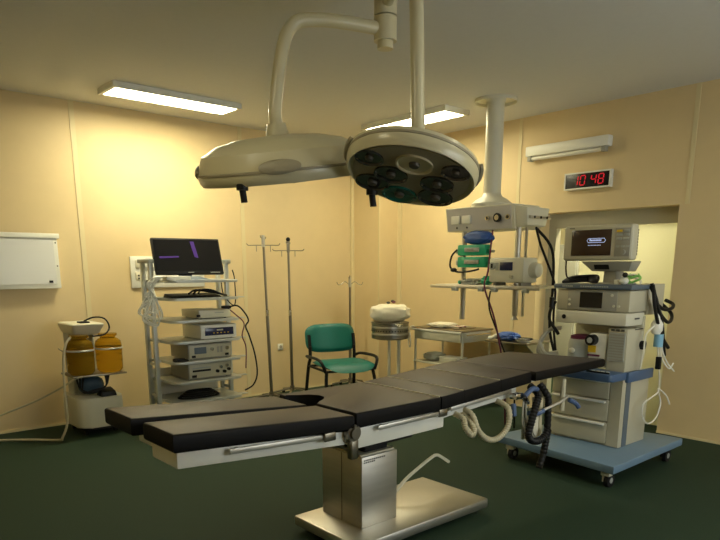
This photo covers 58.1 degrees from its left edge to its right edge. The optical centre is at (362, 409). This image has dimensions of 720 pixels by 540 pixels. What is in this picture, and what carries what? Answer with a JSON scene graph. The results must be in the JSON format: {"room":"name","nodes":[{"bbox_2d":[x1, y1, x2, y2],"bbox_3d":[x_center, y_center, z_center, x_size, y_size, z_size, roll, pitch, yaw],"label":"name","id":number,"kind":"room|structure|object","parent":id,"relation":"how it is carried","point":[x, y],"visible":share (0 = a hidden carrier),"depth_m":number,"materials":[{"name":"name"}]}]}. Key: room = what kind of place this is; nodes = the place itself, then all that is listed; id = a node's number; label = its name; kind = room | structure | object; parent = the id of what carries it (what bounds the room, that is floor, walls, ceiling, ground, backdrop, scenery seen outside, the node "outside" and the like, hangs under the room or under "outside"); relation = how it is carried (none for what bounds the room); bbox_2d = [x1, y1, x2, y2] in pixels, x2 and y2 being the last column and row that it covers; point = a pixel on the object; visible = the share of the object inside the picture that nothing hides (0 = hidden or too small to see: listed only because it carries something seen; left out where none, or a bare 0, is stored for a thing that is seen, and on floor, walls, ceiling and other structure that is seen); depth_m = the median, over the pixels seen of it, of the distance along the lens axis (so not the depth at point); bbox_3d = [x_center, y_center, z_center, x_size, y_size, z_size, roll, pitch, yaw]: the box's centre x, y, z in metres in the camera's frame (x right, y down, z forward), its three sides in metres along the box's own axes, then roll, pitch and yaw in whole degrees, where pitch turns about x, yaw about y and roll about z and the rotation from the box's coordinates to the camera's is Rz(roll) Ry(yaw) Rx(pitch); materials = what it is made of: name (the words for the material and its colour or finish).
{"room":"operating room","nodes":[
{"label":"operating room","id":0,"kind":"room"},
{"bbox_2d":[0,89,349,431],"bbox_3d":[-2.777,-1.467,6.695,8.250,3.160,0.100,-11,16,-40],"label":"wall","id":1,"kind":"structure","parent":0,"point":[139,183],"depth_m":6.87,"materials":[{"name":"beige paint"}]},
{"bbox_2d":[0,232,61,288],"bbox_3d":[-3.335,-1.399,6.080,0.940,0.521,0.090,-11,16,-40],"label":"box","id":2,"kind":"object","parent":1,"relation":"attached to","point":[27,260],"visible":1,"depth_m":6.17,"materials":[{"name":"white metal"}]},
{"bbox_2d":[67,100,96,365],"bbox_3d":[-2.823,-1.443,6.587,0.050,3.160,0.006,-11,16,-40],"label":"trim","id":3,"kind":"structure","parent":1,"relation":"attached to","point":[70,102],"depth_m":6.46,"materials":[{"name":"beige"}]},
{"bbox_2d":[129,256,204,287],"bbox_3d":[-2.145,-1.525,7.160,0.856,0.330,0.030,-11,16,-40],"label":"panel","id":4,"kind":"object","parent":1,"relation":"attached to","point":[134,266],"visible":0.38,"depth_m":6.96,"materials":[{"name":"white plastic"}]},
{"bbox_2d":[135,260,139,267],"bbox_3d":[-2.397,-1.557,6.914,0.070,0.080,0.010,-11,16,-40],"label":"switch","id":5,"kind":"object","parent":4,"relation":"attached to","point":[137,265],"depth_m":6.90,"materials":[{"name":"white plastic"}]},
{"bbox_2d":[135,272,140,279],"bbox_3d":[-2.402,-1.435,6.939,0.070,0.090,0.006,-11,16,-40],"label":"socket","id":6,"kind":"object","parent":4,"relation":"attached to","point":[137,274],"depth_m":6.93,"materials":[{"name":"white plastic"}]},
{"bbox_2d":[0,381,347,433],"bbox_3d":[-2.951,0.115,6.814,7.490,0.020,0.012,-11,16,-40],"label":"baseboard","id":7,"kind":"structure","parent":1,"relation":"attached to","point":[64,423],"depth_m":6.65,"materials":[{"name":"beige"}]},
{"bbox_2d":[237,127,250,394],"bbox_3d":[-1.422,-1.709,7.784,0.050,3.160,0.006,-11,16,-40],"label":"trim","id":8,"kind":"structure","parent":1,"relation":"attached to","point":[239,134],"depth_m":7.82,"materials":[{"name":"beige"}]},
{"bbox_2d":[278,343,282,349],"bbox_3d":[-1.058,-0.811,8.305,0.080,0.080,0.014,-11,16,-40],"label":"wall socket","id":9,"kind":"object","parent":1,"relation":"attached to","point":[280,346],"visible":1,"depth_m":8.30,"materials":[{"name":"white plastic"}]},
{"bbox_2d":[350,175,354,357],"bbox_3d":[-0.146,-1.948,8.859,0.050,3.160,0.030,-11,16,-40],"label":"trim","id":10,"kind":"structure","parent":1,"relation":"attached to","point":[351,178],"depth_m":8.80,"materials":[{"name":"beige"}]},
{"bbox_2d":[0,0,719,138],"bbox_3d":[1.440,-2.614,4.343,11.900,0.100,8.736,-11,16,-40],"label":"ceiling","id":11,"kind":"structure","parent":0,"point":[550,55],"depth_m":4.92,"materials":[{"name":"white paint"}]},
{"bbox_2d":[97,80,241,114],"bbox_3d":[-1.794,-2.931,6.113,1.270,0.050,0.370,-11,16,-40],"label":"ceiling light","id":12,"kind":"object","parent":11,"relation":"attached to","point":[117,89],"visible":1,"depth_m":6.02,"materials":[{"name":"beige"}]},
{"bbox_2d":[105,88,232,112],"bbox_3d":[-1.794,-2.934,6.112,1.200,0.037,0.300,-11,16,-40],"label":"diffuser","id":13,"kind":"object","parent":12,"relation":"attached to","point":[123,93],"depth_m":6.10,"materials":[{"name":"white plastic"}]},
{"bbox_2d":[377,13,392,51],"bbox_3d":[0.126,-2.222,3.636,0.380,0.360,0.380,-11,16,-40],"label":"ceiling mount","id":14,"kind":"object","parent":11,"relation":"attached to","point":[383,45],"depth_m":3.64,"materials":[{"name":"white metal"}]},
{"bbox_2d":[195,12,396,202],"bbox_3d":[-0.433,-1.652,3.579,0.931,1.048,0.996,7,14,29],"label":"lamp","id":15,"kind":"object","parent":14,"relation":"attached to","point":[277,157],"visible":0.95,"depth_m":3.30,"materials":[{"name":"beige metal"}]},
{"bbox_2d":[344,0,483,206],"bbox_3d":[0.150,-1.641,3.243,0.647,1.184,1.010,-8,15,-32],"label":"lamp","id":16,"kind":"object","parent":14,"relation":"attached to","point":[414,164],"visible":1,"depth_m":3.10,"materials":[{"name":"beige"}]},
{"bbox_2d":[361,113,410,129],"bbox_3d":[0.325,-3.135,7.032,0.429,0.050,0.922,-11,16,-40],"label":"ceiling light","id":17,"kind":"object","parent":11,"relation":"attached to","point":[402,120],"depth_m":7.08,"materials":[{"name":"beige"}]},
{"bbox_2d":[370,111,459,128],"bbox_3d":[0.534,-3.131,6.999,0.300,0.037,1.200,-11,16,-40],"label":"diffuser","id":18,"kind":"object","parent":17,"relation":"attached to","point":[440,116],"depth_m":6.89,"materials":[{"name":"white plastic"}]},
{"bbox_2d":[430,94,553,319],"bbox_3d":[1.330,-1.911,6.248,0.614,2.100,1.350,-11,16,-40],"label":"pendant","id":19,"kind":"object","parent":11,"relation":"hanging from","point":[491,211],"visible":0.94,"depth_m":6.24,"materials":[{"name":"grey metal"}]},
{"bbox_2d":[451,216,459,224],"bbox_3d":[0.937,-1.916,6.548,0.020,0.080,0.110,-11,16,-40],"label":"socket","id":20,"kind":"object","parent":19,"relation":"attached to","point":[455,220],"depth_m":6.54,"materials":[{"name":"white plastic"}]},
{"bbox_2d":[462,215,470,223],"bbox_3d":[1.030,-1.893,6.445,0.020,0.080,0.110,-11,16,-40],"label":"socket","id":21,"kind":"object","parent":19,"relation":"attached to","point":[466,219],"depth_m":6.43,"materials":[{"name":"white plastic"}]},
{"bbox_2d":[461,278,481,284],"bbox_3d":[1.090,-1.281,6.452,0.180,0.059,0.295,-11,16,-40],"label":"tubing","id":22,"kind":"object","parent":19,"relation":"on","point":[471,281],"visible":0.84,"depth_m":6.40,"materials":[{"name":"white plastic"}]},
{"bbox_2d":[456,256,490,267],"bbox_3d":[1.106,-1.466,6.422,0.118,0.105,0.455,-11,16,-40],"label":"box","id":23,"kind":"object","parent":19,"relation":"attached to","point":[462,262],"visible":0.77,"depth_m":6.38,"materials":[{"name":"teal plastic"}]},
{"bbox_2d":[449,249,478,272],"bbox_3d":[1.009,-1.490,6.482,0.056,0.238,0.384,-11,16,-40],"label":"lead","id":24,"kind":"object","parent":23,"relation":"hanging from","point":[456,250],"visible":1,"depth_m":6.56,"materials":[{"name":"black rubber"}]},
{"bbox_2d":[456,244,494,255],"bbox_3d":[1.106,-1.578,6.397,0.118,0.105,0.455,-11,16,-40],"label":"box","id":25,"kind":"object","parent":19,"relation":"attached to","point":[479,249],"visible":0.97,"depth_m":6.35,"materials":[{"name":"teal plastic"}]},
{"bbox_2d":[463,231,494,244],"bbox_3d":[1.141,-1.695,6.375,0.150,0.130,0.345,-11,16,-40],"label":"bag","id":26,"kind":"object","parent":25,"relation":"on","point":[474,237],"visible":0.94,"depth_m":6.31,"materials":[{"name":"blue"}]},
{"bbox_2d":[481,276,492,284],"bbox_3d":[1.204,-1.259,6.290,0.110,0.085,0.113,-11,16,-40],"label":"mask","id":27,"kind":"object","parent":19,"relation":"on","point":[488,282],"visible":0.65,"depth_m":6.26,"materials":[{"name":"teal plastic"}]},
{"bbox_2d":[483,230,505,424],"bbox_3d":[1.310,-0.767,6.332,0.251,1.939,0.322,5,13,20],"label":"hanging cable","id":28,"kind":"object","parent":19,"relation":"hanging from","point":[492,230],"visible":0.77,"depth_m":6.20,"materials":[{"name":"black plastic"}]},
{"bbox_2d":[436,283,553,288],"bbox_3d":[1.298,-1.229,6.419,0.480,0.025,1.160,-11,16,-40],"label":"shelf","id":29,"kind":"object","parent":19,"relation":"attached to","point":[514,284],"depth_m":6.13,"materials":[{"name":"metal"}]},
{"bbox_2d":[493,213,500,221],"bbox_3d":[1.278,-1.831,6.165,0.025,0.084,0.084,-11,16,-40],"label":"outlet","id":30,"kind":"object","parent":19,"relation":"attached to","point":[496,216],"depth_m":6.15,"materials":[{"name":"black metal"}]},
{"bbox_2d":[488,291,514,427],"bbox_3d":[1.364,-0.463,6.275,0.362,1.360,0.081,-4,13,-18],"label":"hanging cable","id":31,"kind":"object","parent":19,"relation":"hanging from","point":[489,291],"visible":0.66,"depth_m":6.19,"materials":[{"name":"black plastic"}]},
{"bbox_2d":[489,257,542,285],"bbox_3d":[1.421,-1.283,6.016,0.238,0.254,0.475,-11,16,-40],"label":"monitor","id":32,"kind":"object","parent":19,"relation":"on","point":[524,271],"visible":0.98,"depth_m":5.93,"materials":[{"name":"white plastic"}]},
{"bbox_2d":[535,227,556,350],"bbox_3d":[1.838,-0.766,6.267,0.457,1.951,0.114,8,15,32],"label":"cable","id":33,"kind":"object","parent":19,"relation":"hanging from","point":[536,228],"visible":0.6,"depth_m":6.19,"materials":[{"name":"black plastic"}]},
{"bbox_2d":[538,228,554,350],"bbox_3d":[1.848,-0.788,6.375,0.390,1.946,0.080,5,14,23],"label":"hanging cable","id":34,"kind":"object","parent":19,"relation":"hanging from","point":[539,230],"visible":0.46,"depth_m":6.23,"materials":[{"name":"black plastic"}]},
{"bbox_2d":[0,378,719,539],"bbox_3d":[1.440,0.568,5.050,11.900,0.100,8.736,-11,16,-40],"label":"floor","id":35,"kind":"structure","parent":0,"point":[107,483],"depth_m":4.73,"materials":[{"name":"green"}]},
{"bbox_2d":[0,316,126,440],"bbox_3d":[-3.037,-0.285,6.054,1.514,1.130,0.658,-9,16,-36],"label":"suction machine","id":36,"kind":"object","parent":35,"relation":"on","point":[84,409],"visible":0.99,"depth_m":6.16,"materials":[{"name":"white"}]},
{"bbox_2d":[66,334,94,375],"bbox_3d":[-2.647,-0.517,6.061,0.243,0.370,0.243,-3,13,-13],"label":"jar","id":37,"kind":"object","parent":36,"relation":"on","point":[80,360],"depth_m":5.98,"materials":[{"name":"orange plastic"}]},
{"bbox_2d":[97,378,116,396],"bbox_3d":[-2.519,-0.224,6.327,0.148,0.151,0.204,-11,16,-40],"label":"foot pedal","id":38,"kind":"object","parent":36,"relation":"on","point":[107,391],"visible":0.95,"depth_m":6.28,"materials":[{"name":"black plastic"}]},
{"bbox_2d":[94,332,122,372],"bbox_3d":[-2.453,-0.560,6.253,0.260,0.370,0.260,-11,16,-40],"label":"jar","id":39,"kind":"object","parent":36,"relation":"on","point":[108,348],"depth_m":6.17,"materials":[{"name":"orange plastic"}]},
{"bbox_2d":[137,259,247,404],"bbox_3d":[-1.754,-0.708,6.725,0.909,1.665,0.700,-11,16,-40],"label":"equipment rack","id":40,"kind":"object","parent":35,"relation":"on","point":[164,386],"visible":0.59,"depth_m":6.55,"materials":[{"name":"silver metal"}]},
{"bbox_2d":[138,276,190,326],"bbox_3d":[-1.892,-1.040,6.214,0.509,0.484,0.160,-11,16,-40],"label":"cable bundle","id":41,"kind":"object","parent":40,"relation":"on","point":[151,292],"visible":1,"depth_m":6.16,"materials":[{"name":"white plastic"}]},
{"bbox_2d":[173,358,188,362],"bbox_3d":[-1.782,-0.489,6.351,0.146,0.034,0.082,-11,16,-40],"label":"camera","id":42,"kind":"object","parent":40,"relation":"on","point":[175,360],"visible":1,"depth_m":6.33,"materials":[{"name":"black plastic"}]},
{"bbox_2d":[150,238,223,279],"bbox_3d":[-1.719,-1.495,6.415,0.692,0.398,0.251,-9,15,-34],"label":"monitor","id":43,"kind":"object","parent":40,"relation":"on","point":[171,256],"visible":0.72,"depth_m":6.41,"materials":[{"name":"black plastic"}]},
{"bbox_2d":[159,256,178,257],"bbox_3d":[-1.888,-1.490,6.315,0.190,0.024,0.008,-9,15,-34],"label":"picture","id":44,"kind":"object","parent":43,"relation":"attached to","point":[159,256],"depth_m":6.31,"materials":[{"name":"purple"}]},
{"bbox_2d":[189,241,197,257],"bbox_3d":[-1.685,-1.598,6.464,0.079,0.161,0.037,8,15,31],"label":"picture","id":45,"kind":"object","parent":43,"relation":"attached to","point":[193,245],"depth_m":6.46,"materials":[{"name":"purple"}]},
{"bbox_2d":[146,279,237,282],"bbox_3d":[-1.710,-1.303,6.529,0.795,0.025,0.550,-11,16,-40],"label":"shelf","id":46,"kind":"object","parent":40,"relation":"attached to","point":[160,280],"depth_m":6.29,"materials":[{"name":"silver metal"}]},
{"bbox_2d":[163,289,226,297],"bbox_3d":[-1.647,-1.165,6.445,0.628,0.082,0.197,-10,16,-38],"label":"keyboard","id":47,"kind":"object","parent":40,"relation":"on","point":[211,293],"visible":1,"depth_m":6.41,"materials":[{"name":"black plastic"}]},
{"bbox_2d":[149,295,243,300],"bbox_3d":[-1.686,-1.140,6.587,0.860,0.025,0.550,-11,16,-40],"label":"shelf","id":48,"kind":"object","parent":40,"relation":"attached to","point":[228,297],"depth_m":6.35,"materials":[{"name":"silver metal"}]},
{"bbox_2d":[150,336,245,344],"bbox_3d":[-1.686,-0.734,6.678,0.860,0.025,0.550,-11,16,-40],"label":"shelf","id":49,"kind":"object","parent":40,"relation":"attached to","point":[176,340],"depth_m":6.50,"materials":[{"name":"silver metal"}]},
{"bbox_2d":[178,388,218,399],"bbox_3d":[-1.690,-0.176,6.682,0.465,0.074,0.211,-11,16,-40],"label":"coiled cables","id":50,"kind":"object","parent":40,"relation":"on","point":[197,393],"visible":1,"depth_m":6.61,"materials":[{"name":"black plastic"}]},
{"bbox_2d":[151,354,245,364],"bbox_3d":[-1.686,-0.540,6.721,0.860,0.025,0.550,-11,16,-40],"label":"shelf","id":51,"kind":"object","parent":40,"relation":"attached to","point":[164,359],"depth_m":6.52,"materials":[{"name":"silver metal"}]},
{"bbox_2d":[153,372,246,385],"bbox_3d":[-1.686,-0.346,6.764,0.860,0.025,0.550,-11,16,-40],"label":"shelf","id":52,"kind":"object","parent":40,"relation":"attached to","point":[166,377],"depth_m":6.56,"materials":[{"name":"silver metal"}]},
{"bbox_2d":[156,316,244,323],"bbox_3d":[-1.686,-0.933,6.633,0.860,0.025,0.550,-11,16,-40],"label":"shelf","id":53,"kind":"object","parent":40,"relation":"attached to","point":[181,319],"depth_m":6.41,"materials":[{"name":"silver metal"}]},
{"bbox_2d":[171,341,230,359],"bbox_3d":[-1.667,-0.627,6.694,0.480,0.154,0.425,-11,16,-40],"label":"insufflator","id":54,"kind":"object","parent":40,"relation":"on","point":[213,349],"visible":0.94,"depth_m":6.54,"materials":[{"name":"grey"}]},
{"bbox_2d":[171,360,230,379],"bbox_3d":[-1.673,-0.436,6.728,0.480,0.164,0.430,-11,16,-40],"label":"recorder","id":55,"kind":"object","parent":40,"relation":"on","point":[220,368],"visible":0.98,"depth_m":6.58,"materials":[{"name":"grey"}]},
{"bbox_2d":[154,387,247,402],"bbox_3d":[-1.686,-0.151,6.807,0.860,0.025,0.550,-11,16,-40],"label":"shelf","id":56,"kind":"object","parent":40,"relation":"attached to","point":[169,396],"depth_m":6.75,"materials":[{"name":"silver metal"}]},
{"bbox_2d":[182,308,229,318],"bbox_3d":[-1.621,-0.991,6.638,0.380,0.084,0.390,-11,16,-40],"label":"source","id":57,"kind":"object","parent":40,"relation":"on","point":[200,313],"visible":1,"depth_m":6.53,"materials":[{"name":"grey"}]},
{"bbox_2d":[182,321,235,339],"bbox_3d":[-1.583,-0.825,6.692,0.400,0.144,0.414,-11,16,-40],"label":"control unit","id":58,"kind":"object","parent":40,"relation":"on","point":[202,330],"visible":0.94,"depth_m":6.55,"materials":[{"name":"grey"}]},
{"bbox_2d":[221,270,257,390],"bbox_3d":[-1.324,-0.829,6.761,0.278,1.239,0.366,-11,16,-40],"label":"power cable","id":59,"kind":"object","parent":40,"relation":"hanging from","point":[232,305],"visible":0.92,"depth_m":6.71,"materials":[{"name":"black plastic"}]},
{"bbox_2d":[246,235,283,397],"bbox_3d":[-1.096,-1.043,7.599,0.491,1.940,0.516,-11,16,-40],"label":"stand","id":60,"kind":"object","parent":35,"relation":"on","point":[271,392],"visible":0.82,"depth_m":7.56,"materials":[{"name":"silver metal"}]},
{"bbox_2d":[272,237,304,392],"bbox_3d":[-0.892,-1.129,7.994,0.491,1.936,0.516,-11,16,-40],"label":"stand","id":61,"kind":"object","parent":35,"relation":"on","point":[292,387],"visible":0.88,"depth_m":7.99,"materials":[{"name":"silver metal"}]},
{"bbox_2d":[305,323,378,390],"bbox_3d":[-0.259,-0.547,7.700,0.773,0.907,0.754,-6,14,-25],"label":"chair","id":62,"kind":"object","parent":35,"relation":"on","point":[333,337],"visible":0.95,"depth_m":7.80,"materials":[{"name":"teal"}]},
{"bbox_2d":[331,275,362,386],"bbox_3d":[-0.172,-1.037,8.619,0.491,1.484,0.516,-11,16,-40],"label":"stand","id":63,"kind":"object","parent":35,"relation":"on","point":[349,283],"visible":0.72,"depth_m":8.57,"materials":[{"name":"silver metal"}]},
{"bbox_2d":[104,352,604,539],"bbox_3d":[0.266,0.244,4.152,3.450,0.922,0.790,-11,16,-40],"label":"table","id":64,"kind":"object","parent":35,"relation":"on","point":[353,424],"visible":1,"depth_m":3.77,"materials":[{"name":"leather"}]},
{"bbox_2d":[451,411,476,437],"bbox_3d":[0.617,0.080,4.012,0.123,0.164,0.196,-11,16,-40],"label":"tube","id":65,"kind":"object","parent":64,"relation":"hanging from","point":[463,417],"visible":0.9,"depth_m":3.96,"materials":[{"name":"beige plastic"}]},
{"bbox_2d":[463,398,512,442],"bbox_3d":[0.789,0.074,4.151,0.374,0.254,0.175,-11,16,-40],"label":"tube","id":66,"kind":"object","parent":64,"relation":"hanging from","point":[480,433],"visible":0.94,"depth_m":4.13,"materials":[{"name":"beige plastic"}]},
{"bbox_2d":[525,383,551,444],"bbox_3d":[1.149,0.030,4.377,0.263,0.405,0.158,-11,16,-40],"label":"hose","id":67,"kind":"object","parent":64,"relation":"hanging from","point":[530,439],"visible":0.94,"depth_m":4.31,"materials":[{"name":"black"}]},
{"bbox_2d":[536,382,551,468],"bbox_3d":[1.239,0.109,4.513,0.120,0.605,0.117,-11,16,-40],"label":"hose","id":68,"kind":"object","parent":64,"relation":"hanging from","point":[548,400],"visible":0.85,"depth_m":4.49,"materials":[{"name":"black"}]},
{"bbox_2d":[509,379,580,439],"bbox_3d":[1.222,-0.002,4.444,0.642,0.395,0.144,-7,15,-30],"label":"clamp","id":69,"kind":"object","parent":64,"relation":"hanging from","point":[536,432],"visible":0.66,"depth_m":4.40,"materials":[{"name":"silver metal"}]},
{"bbox_2d":[377,339,399,375],"bbox_3d":[0.283,-0.494,7.864,0.430,0.752,0.420,-11,16,-40],"label":"stand","id":70,"kind":"object","parent":35,"relation":"on","point":[389,341],"visible":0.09,"depth_m":7.83,"materials":[{"name":"silver metal"}]},
{"bbox_2d":[371,321,408,339],"bbox_3d":[0.332,-0.966,7.772,0.456,0.209,0.481,-11,16,-40],"label":"drum","id":71,"kind":"object","parent":70,"relation":"on","point":[395,330],"visible":0.98,"depth_m":7.60,"materials":[{"name":"metal"}]},
{"bbox_2d":[370,304,410,321],"bbox_3d":[0.329,-1.166,7.741,0.490,0.210,0.381,0,13,-2],"label":"cloth bundle","id":72,"kind":"object","parent":71,"relation":"on","point":[381,312],"visible":1,"depth_m":7.58,"materials":[{"name":"white fabric"}]},
{"bbox_2d":[411,325,492,369],"bbox_3d":[1.067,-0.550,7.813,0.570,0.885,0.828,-11,16,-40],"label":"trolley","id":73,"kind":"object","parent":35,"relation":"on","point":[477,334],"visible":0.5,"depth_m":7.55,"materials":[{"name":"silver metal"}]},
{"bbox_2d":[408,325,413,346],"bbox_3d":[0.583,-0.894,7.873,0.072,0.265,0.064,-11,16,-40],"label":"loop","id":74,"kind":"object","parent":73,"relation":"hanging from","point":[409,335],"visible":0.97,"depth_m":7.85,"materials":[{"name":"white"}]},
{"bbox_2d":[413,358,442,364],"bbox_3d":[1.067,-0.581,7.822,0.530,0.020,0.775,-11,16,-40],"label":"shelf","id":75,"kind":"object","parent":73,"relation":"attached to","point":[435,362],"depth_m":7.84,"materials":[{"name":"white metal"}]},
{"bbox_2d":[423,351,445,359],"bbox_3d":[0.867,-0.661,7.889,0.256,0.103,0.260,-11,16,-40],"label":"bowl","id":76,"kind":"object","parent":73,"relation":"on","point":[434,355],"visible":0.89,"depth_m":7.81,"materials":[{"name":"silver metal"}]},
{"bbox_2d":[426,322,457,327],"bbox_3d":[0.960,-1.026,7.766,0.306,0.059,0.367,-11,16,-40],"label":"folded towel","id":77,"kind":"object","parent":73,"relation":"on","point":[434,324],"visible":0.95,"depth_m":7.66,"materials":[{"name":"fabric"}]},
{"bbox_2d":[439,355,466,362],"bbox_3d":[1.067,-0.597,7.686,0.190,0.070,0.290,-11,16,-40],"label":"instrument box","id":78,"kind":"object","parent":73,"relation":"on","point":[446,358],"visible":0.71,"depth_m":7.64,"materials":[{"name":"metal"}]},
{"bbox_2d":[446,325,475,329],"bbox_3d":[1.145,-0.974,7.604,0.300,0.028,0.220,-11,16,-40],"label":"tray","id":79,"kind":"object","parent":73,"relation":"on","point":[459,327],"visible":1,"depth_m":7.56,"materials":[{"name":"metal"}]},
{"bbox_2d":[499,283,681,486],"bbox_3d":[1.861,-0.298,5.317,1.202,1.474,1.136,-11,16,-40],"label":"machine","id":80,"kind":"object","parent":35,"relation":"on","point":[606,434],"visible":0.88,"depth_m":5.12,"materials":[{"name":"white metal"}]},
{"bbox_2d":[567,334,588,356],"bbox_3d":[1.787,-0.503,5.330,0.213,0.240,0.200,-11,16,-40],"label":"canister","id":81,"kind":"object","parent":80,"relation":"on","point":[577,347],"depth_m":5.25,"materials":[{"name":"white plastic"}]},
{"bbox_2d":[562,274,599,282],"bbox_3d":[1.739,-1.042,5.149,0.082,0.072,0.320,-11,16,-40],"label":"pile","id":82,"kind":"object","parent":80,"relation":"on","point":[591,278],"visible":0.98,"depth_m":5.10,"materials":[{"name":"black"}]},
{"bbox_2d":[562,368,626,382],"bbox_3d":[1.752,-0.296,5.147,0.260,0.055,0.610,-11,16,-40],"label":"countertop","id":83,"kind":"structure","parent":80,"relation":"on","point":[614,376],"depth_m":4.95,"materials":[{"name":"blue plastic"}]},
{"bbox_2d":[564,223,640,284],"bbox_3d":[1.870,-1.209,5.054,0.302,0.442,0.595,-11,16,-40],"label":"patient monitor","id":84,"kind":"object","parent":80,"relation":"on","point":[611,249],"visible":0.99,"depth_m":4.93,"materials":[{"name":"grey plastic"}]},
{"bbox_2d":[607,332,625,361],"bbox_3d":[1.952,-0.484,4.990,0.008,0.220,0.133,-11,16,-40],"label":"grille","id":85,"kind":"object","parent":80,"relation":"attached to","point":[616,341],"depth_m":4.98,"materials":[{"name":"white plastic"}]},
{"bbox_2d":[614,272,641,284],"bbox_3d":[1.991,-0.988,4.865,0.191,0.092,0.103,4,13,17],"label":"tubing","id":86,"kind":"object","parent":80,"relation":"on","point":[624,280],"visible":1,"depth_m":4.84,"materials":[{"name":"green plastic"}]},
{"bbox_2d":[639,314,674,423],"bbox_3d":[2.321,-0.330,5.146,0.418,0.888,0.089,-8,15,-31],"label":"drip","id":87,"kind":"object","parent":80,"relation":"hanging from","point":[656,329],"visible":0.98,"depth_m":5.10,"materials":[{"name":"white plastic"}]},
{"bbox_2d":[650,314,662,333],"bbox_3d":[2.293,-0.677,5.051,0.090,0.170,0.090,-11,16,-40],"label":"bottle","id":88,"kind":"object","parent":87,"relation":"on","point":[657,328],"depth_m":5.02,"materials":[{"name":"white plastic"}]},
{"bbox_2d":[354,180,397,381],"bbox_3d":[0.172,-1.937,8.809,0.360,3.160,0.526,-11,16,-40],"label":"column","id":89,"kind":"structure","parent":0,"point":[365,216],"depth_m":8.67,"materials":[{"name":"beige paint"}]},
{"bbox_2d":[378,195,379,377],"bbox_3d":[0.206,-1.868,8.499,0.006,3.160,0.016,-11,16,-40],"label":"trim","id":90,"kind":"structure","parent":89,"relation":"attached to","point":[378,195],"depth_m":8.46,"materials":[{"name":"beige"}]},
{"bbox_2d":[400,79,719,441],"bbox_3d":[3.072,-1.319,6.026,0.250,3.160,8.636,-11,16,-40],"label":"wall","id":91,"kind":"structure","parent":0,"point":[648,155],"depth_m":6.29,"materials":[{"name":"beige paint"}]},
{"bbox_2d":[396,203,402,373],"bbox_3d":[0.489,-1.913,8.700,0.030,3.160,0.060,-11,16,-40],"label":"trim","id":92,"kind":"structure","parent":91,"relation":"attached to","point":[400,205],"depth_m":8.67,"materials":[{"name":"beige paint"}]},
{"bbox_2d":[506,118,522,402],"bbox_3d":[1.716,-1.613,7.348,0.006,3.160,0.040,-11,16,-40],"label":"trim","id":93,"kind":"structure","parent":91,"relation":"attached to","point":[521,119],"depth_m":7.14,"materials":[{"name":"beige"}]},
{"bbox_2d":[485,338,549,353],"bbox_3d":[1.714,-0.654,7.219,0.450,0.245,0.560,-11,16,-40],"label":"table","id":94,"kind":"object","parent":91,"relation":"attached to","point":[508,346],"visible":0.45,"depth_m":7.09,"materials":[{"name":"metal"}]},
{"bbox_2d":[488,332,498,339],"bbox_3d":[1.454,-0.820,7.188,0.138,0.094,0.049,12,17,43],"label":"tube","id":95,"kind":"object","parent":94,"relation":"on","point":[494,336],"visible":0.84,"depth_m":7.18,"materials":[{"name":"white plastic"}]},
{"bbox_2d":[496,331,520,340],"bbox_3d":[1.603,-0.817,7.159,0.239,0.095,0.291,-11,16,-40],"label":"wrap","id":96,"kind":"object","parent":94,"relation":"on","point":[510,336],"visible":0.91,"depth_m":7.08,"materials":[{"name":"blue fabric"}]},
{"bbox_2d":[515,337,532,342],"bbox_3d":[1.740,-0.753,7.003,0.194,0.041,0.194,-11,16,-40],"label":"dish","id":97,"kind":"object","parent":94,"relation":"on","point":[522,339],"visible":1,"depth_m":6.94,"materials":[{"name":"grey metal"}]},
{"bbox_2d":[525,134,612,161],"bbox_3d":[2.083,-2.664,6.620,0.090,0.150,0.950,-11,16,-40],"label":"wall lamp","id":98,"kind":"object","parent":91,"relation":"attached to","point":[595,143],"visible":1,"depth_m":6.55,"materials":[{"name":"white"}]},
{"bbox_2d":[564,169,613,190],"bbox_3d":[2.263,-2.312,6.519,0.050,0.165,0.510,-11,16,-40],"label":"digital clock","id":99,"kind":"object","parent":91,"relation":"attached to","point":[603,178],"visible":1,"depth_m":6.49,"materials":[{"name":"black plastic"}]},
{"bbox_2d":[540,206,678,406],"bbox_3d":[2.579,-0.984,6.846,0.093,2.150,1.480,-11,16,-40],"label":"door frame","id":100,"kind":"structure","parent":91,"relation":"in","point":[661,215],"depth_m":6.83,"materials":[{"name":"beige paint"}]},
{"bbox_2d":[574,223,677,425],"bbox_3d":[2.682,-0.887,6.735,0.090,1.990,1.070,-11,16,-40],"label":"door","id":101,"kind":"structure","parent":100,"relation":"attached to","point":[656,242],"depth_m":6.44,"materials":[{"name":"beige paint"}]},
{"bbox_2d":[506,402,719,444],"bbox_3d":[3.134,0.272,6.104,0.012,0.020,7.950,-11,16,-40],"label":"baseboard","id":102,"kind":"structure","parent":91,"relation":"attached to","point":[661,432],"depth_m":6.18,"materials":[{"name":"beige"}]},
{"bbox_2d":[685,82,701,203],"bbox_3d":[2.935,-2.360,5.756,0.006,1.010,0.040,-11,16,-40],"label":"trim","id":103,"kind":"structure","parent":91,"relation":"attached to","point":[699,85],"depth_m":5.75,"materials":[{"name":"beige"}]},
{"bbox_2d":[560,229,564,244],"bbox_3d":[4.464,-1.987,9.032,0.100,3.160,6.036,-11,16,-40],"label":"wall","id":104,"kind":"structure","parent":0,"point":[562,239],"depth_m":10.30,"materials":[{"name":"beige paint"}]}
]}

